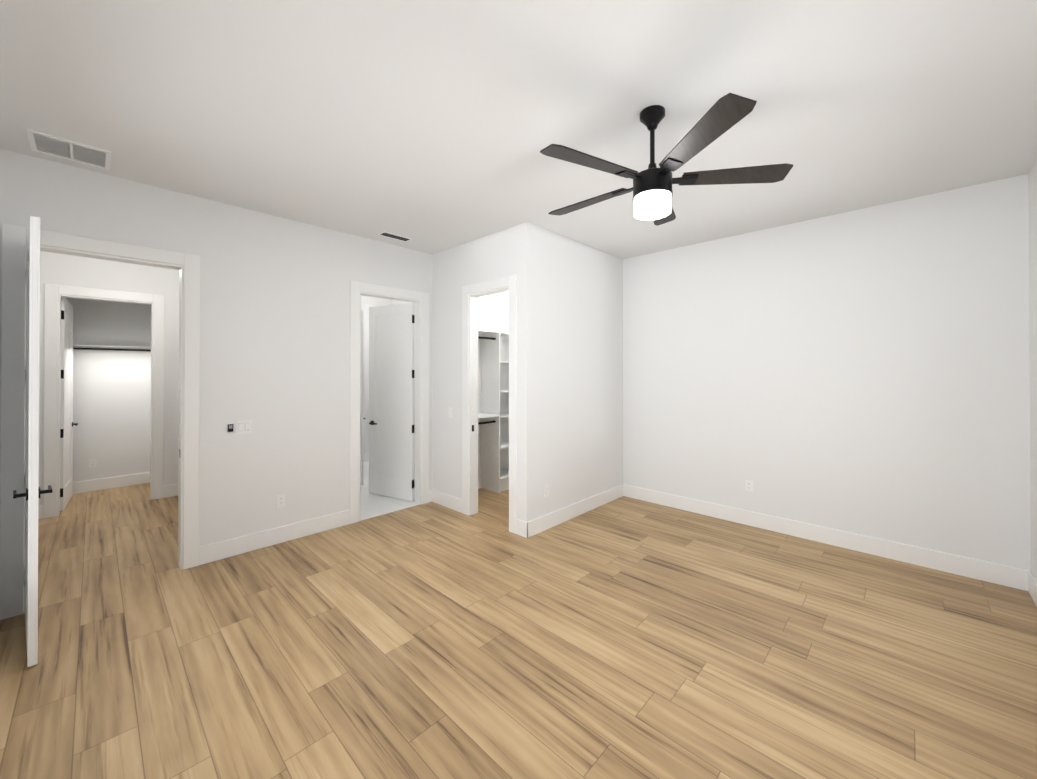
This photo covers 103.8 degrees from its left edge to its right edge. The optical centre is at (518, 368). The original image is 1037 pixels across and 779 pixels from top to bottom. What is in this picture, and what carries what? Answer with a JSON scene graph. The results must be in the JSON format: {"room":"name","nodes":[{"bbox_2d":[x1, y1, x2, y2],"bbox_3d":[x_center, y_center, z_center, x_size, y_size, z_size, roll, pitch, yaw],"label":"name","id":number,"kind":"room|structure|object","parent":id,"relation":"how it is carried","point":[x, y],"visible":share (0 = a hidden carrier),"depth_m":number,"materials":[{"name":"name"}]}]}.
{"room":"empty bedroom","nodes":[
{"label":"empty bedroom","id":0,"kind":"room"},
{"bbox_2d":[63,297,150,481],"bbox_3d":[-5.527,0.110,5.733,0.120,3.050,1.550,0,0,44],"label":"wall","id":1,"kind":"structure","parent":0,"point":[111,406],"depth_m":5.58,"materials":[{"name":"white paint"}]},
{"bbox_2d":[89,459,95,467],"bbox_3d":[-5.705,1.263,5.447,0.010,0.114,0.070,0,0,44],"label":"outlet","id":2,"kind":"object","parent":1,"relation":"attached to","point":[92,463],"visible":1,"depth_m":5.44,"materials":[{"name":"white plastic"}]},
{"bbox_2d":[72,472,149,493],"bbox_3d":[-5.478,1.560,5.679,0.015,0.150,1.550,0,0,44],"label":"baseboard","id":3,"kind":"structure","parent":1,"relation":"attached to","point":[141,478],"depth_m":5.56,"materials":[{"name":"white wood"}]},
{"bbox_2d":[73,344,150,350],"bbox_3d":[-5.440,-0.285,5.652,0.120,0.062,1.550,0,0,44],"label":"closet shelf","id":4,"kind":"object","parent":1,"relation":"attached to","point":[111,346],"visible":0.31,"depth_m":5.51,"materials":[{"name":"white wood"}]},
{"bbox_2d":[38,251,178,504],"bbox_3d":[-4.747,0.106,4.986,0.120,3.050,1.550,0,0,44],"label":"wall","id":5,"kind":"structure","parent":0,"point":[70,270],"depth_m":4.99,"materials":[{"name":"white paint"}]},
{"bbox_2d":[60,297,77,510],"bbox_3d":[-5.442,0.402,4.919,0.768,2.433,0.148,0,0,44],"label":"hall door","id":6,"kind":"structure","parent":5,"relation":"in","point":[66,443],"depth_m":4.84,"materials":[{"name":"white wood"}]},
{"bbox_2d":[163,484,177,497],"bbox_3d":[-4.334,1.558,5.311,0.015,0.150,0.460,0,0,44],"label":"baseboard","id":7,"kind":"structure","parent":5,"relation":"attached to","point":[168,490],"depth_m":5.19,"materials":[{"name":"white wood"}]},
{"bbox_2d":[0,148,508,546],"bbox_3d":[-1.635,0.104,4.520,0.120,3.050,5.180,0,0,44],"label":"wall","id":8,"kind":"structure","parent":0,"point":[275,329],"depth_m":3.69,"materials":[{"name":"white paint"}]},
{"bbox_2d":[13,216,51,666],"bbox_3d":[-2.927,0.390,2.476,0.811,2.433,0.152,0,0,44],"label":"entry door","id":9,"kind":"structure","parent":8,"relation":"in","point":[33,492],"depth_m":2.21,"materials":[{"name":"white painted wood"},{"name":"black metal"}]},
{"bbox_2d":[0,224,199,619],"bbox_3d":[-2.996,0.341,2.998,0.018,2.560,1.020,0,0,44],"label":"door frame","id":10,"kind":"structure","parent":8,"relation":"attached to","point":[13,347],"depth_m":3.23,"materials":[{"name":"white wood"}]},
{"bbox_2d":[228,420,251,433],"bbox_3d":[-2.447,0.514,3.572,0.015,0.116,0.176,0,0,44],"label":"light switch","id":11,"kind":"object","parent":8,"relation":"attached to","point":[244,427],"visible":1,"depth_m":3.59,"materials":[{"name":"white plastic"}]},
{"bbox_2d":[199,510,349,564],"bbox_3d":[-2.208,1.550,3.816,0.015,0.150,1.260,0,0,44],"label":"baseboard","id":12,"kind":"structure","parent":8,"relation":"attached to","point":[216,551],"depth_m":3.73,"materials":[{"name":"white wood"}]},
{"bbox_2d":[276,494,284,507],"bbox_3d":[-2.224,1.235,3.805,0.010,0.114,0.070,0,0,44],"label":"outlet","id":13,"kind":"object","parent":8,"relation":"attached to","point":[280,500],"visible":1,"depth_m":3.80,"materials":[{"name":"white plastic"}]},
{"bbox_2d":[350,280,428,523],"bbox_3d":[-1.485,0.399,4.676,0.126,2.461,0.777,0,0,44],"label":"trim","id":14,"kind":"structure","parent":8,"relation":"attached to","point":[418,303],"depth_m":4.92,"materials":[{"name":"white wood"}]},
{"bbox_2d":[360,311,364,484],"bbox_3d":[-2.463,0.407,5.960,0.771,2.433,0.141,0,0,44],"label":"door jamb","id":15,"kind":"structure","parent":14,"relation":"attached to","point":[362,398],"depth_m":5.69,"materials":[{"name":"white wood"}]},
{"bbox_2d":[369,303,414,500],"bbox_3d":[-1.630,0.403,5.155,0.737,2.433,0.274,0,0,44],"label":"bathroom door","id":16,"kind":"structure","parent":8,"relation":"in","point":[391,400],"depth_m":5.15,"materials":[{"name":"white painted wood"},{"name":"black metal"}]},
{"bbox_2d":[478,477,481,488],"bbox_3d":[-0.386,1.560,5.719,0.015,0.150,1.710,0,0,44],"label":"baseboard","id":17,"kind":"structure","parent":8,"relation":"attached to","point":[479,478],"depth_m":5.56,"materials":[{"name":"white wood"}]},
{"bbox_2d":[361,295,391,452],"bbox_3d":[-3.102,0.116,6.907,0.120,3.050,2.240,0,0,44],"label":"wall","id":18,"kind":"structure","parent":0,"point":[367,302],"depth_m":7.24,"materials":[{"name":"white paint"}]},
{"bbox_2d":[363,453,368,461],"bbox_3d":[-3.040,1.564,6.868,0.015,0.146,1.960,0,0,44],"label":"baseboard","id":19,"kind":"structure","parent":18,"relation":"attached to","point":[365,455],"depth_m":7.20,"materials":[{"name":"white wood"}]},
{"bbox_2d":[360,461,419,520],"bbox_3d":[-2.080,1.634,5.921,2.710,0.004,2.000,0,0,44],"label":"floor","id":20,"kind":"structure","parent":0,"point":[372,505],"depth_m":4.95,"materials":[{"name":"white tile"}]},
{"bbox_2d":[392,300,414,463],"bbox_3d":[-1.390,0.115,6.736,2.590,3.050,0.120,0,0,44],"label":"wall","id":21,"kind":"structure","parent":0,"point":[397,302],"depth_m":7.05,"materials":[{"name":"white paint"}]},
{"bbox_2d":[432,225,517,518],"bbox_3d":[-0.494,0.104,4.563,1.470,3.050,0.120,0,0,44],"label":"wall","id":22,"kind":"structure","parent":0,"point":[456,269],"depth_m":4.74,"materials":[{"name":"white paint"}]},
{"bbox_2d":[430,489,461,512],"bbox_3d":[-0.853,1.555,4.802,0.610,0.150,0.020,0,0,44],"label":"baseboard","id":23,"kind":"structure","parent":22,"relation":"attached to","point":[446,500],"depth_m":4.79,"materials":[{"name":"white wood"}]},
{"bbox_2d":[449,407,452,417],"bbox_3d":[-0.796,0.510,4.758,0.070,0.116,0.013,0,0,44],"label":"light switch","id":24,"kind":"object","parent":22,"relation":"attached to","point":[450,412],"visible":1,"depth_m":4.75,"materials":[{"name":"white plastic"}]},
{"bbox_2d":[462,274,516,533],"bbox_3d":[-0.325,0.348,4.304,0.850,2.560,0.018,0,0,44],"label":"door frame","id":25,"kind":"structure","parent":22,"relation":"attached to","point":[511,281],"depth_m":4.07,"materials":[{"name":"white wood"}]},
{"bbox_2d":[0,483,1036,778],"bbox_3d":[-1.144,1.676,4.042,8.780,0.100,5.420,0,0,44],"label":"floor","id":26,"kind":"structure","parent":0,"point":[624,637],"depth_m":2.29,"materials":[{"name":"brown wood"}]},
{"bbox_2d":[478,329,508,492],"bbox_3d":[-0.262,0.570,5.605,0.360,2.129,1.710,0,0,44],"label":"closet shelf","id":27,"kind":"object","parent":26,"relation":"on","point":[495,478],"visible":0.4,"depth_m":5.46,"materials":[{"name":"white wood"}]},
{"bbox_2d":[0,0,1036,258],"bbox_3d":[-1.144,-1.474,4.058,8.780,0.100,5.420,0,0,44],"label":"ceiling","id":28,"kind":"structure","parent":0,"point":[430,126],"depth_m":2.19,"materials":[{"name":"white paint"}]},
{"bbox_2d":[26,129,110,169],"bbox_3d":[-2.927,-1.426,2.664,0.330,0.009,0.360,0,0,44],"label":"ceiling vent","id":29,"kind":"object","parent":28,"relation":"in","point":[40,142],"visible":0.98,"depth_m":2.65,"materials":[{"name":"white plastic"}]},
{"bbox_2d":[378,231,411,241],"bbox_3d":[-1.320,-1.418,4.365,0.130,0.010,0.340,0,0,44],"label":"ceiling vent","id":30,"kind":"object","parent":28,"relation":"in","point":[395,236],"visible":1,"depth_m":4.35,"materials":[{"name":"white plastic"}]},
{"bbox_2d":[540,93,792,225],"bbox_3d":[0.711,-1.143,2.306,1.309,0.580,1.372,0,0,44],"label":"fan","id":31,"kind":"object","parent":28,"relation":"hanging from","point":[651,188],"visible":1,"depth_m":2.17,"materials":[{"name":"black metal"}]},
{"bbox_2d":[518,222,622,521],"bbox_3d":[0.672,0.104,4.631,0.120,3.050,1.830,0,0,44],"label":"wall","id":32,"kind":"structure","parent":0,"point":[570,371],"depth_m":4.39,"materials":[{"name":"white paint"}]},
{"bbox_2d":[544,484,548,496],"bbox_3d":[0.286,1.237,4.129,0.010,0.114,0.070,0,0,44],"label":"electrical outlet","id":33,"kind":"object","parent":32,"relation":"attached to","point":[546,490],"visible":1,"depth_m":4.12,"materials":[{"name":"white plastic"}]},
{"bbox_2d":[522,484,625,537],"bbox_3d":[0.698,1.554,4.575,0.045,0.150,1.825,0,0,44],"label":"baseboard","id":34,"kind":"structure","parent":32,"relation":"attached to","point":[533,527],"depth_m":4.39,"materials":[{"name":"white wood"}]},
{"bbox_2d":[623,174,1030,570],"bbox_3d":[1.964,0.105,4.744,5.010,3.050,0.120,0,0,44],"label":"wall","id":35,"kind":"structure","parent":0,"point":[865,371],"depth_m":3.65,"materials":[{"name":"white paint"}]},
{"bbox_2d":[745,480,752,491],"bbox_3d":[2.399,1.217,4.232,0.070,0.114,0.010,0,0,44],"label":"outlet","id":36,"kind":"object","parent":35,"relation":"attached to","point":[749,485],"visible":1,"depth_m":4.23,"materials":[{"name":"white plastic"}]},
{"bbox_2d":[626,485,1025,590],"bbox_3d":[2.524,1.552,4.107,3.270,0.150,0.015,0,0,44],"label":"baseboard","id":37,"kind":"structure","parent":35,"relation":"attached to","point":[1013,577],"depth_m":3.65,"materials":[{"name":"white wood"}]},
{"bbox_2d":[1028,160,1036,579],"bbox_3d":[2.026,0.086,1.099,0.120,3.050,5.300,0,0,44],"label":"wall","id":38,"kind":"structure","parent":0,"point":[1032,189],"depth_m":2.88,"materials":[{"name":"white paint"}]},
{"bbox_2d":[1026,570,1036,605],"bbox_3d":[1.936,1.536,1.095,0.015,0.150,5.180,0,0,44],"label":"baseboard","id":39,"kind":"structure","parent":38,"relation":"attached to","point":[1031,583],"depth_m":2.88,"materials":[{"name":"white wood"}]}
]}

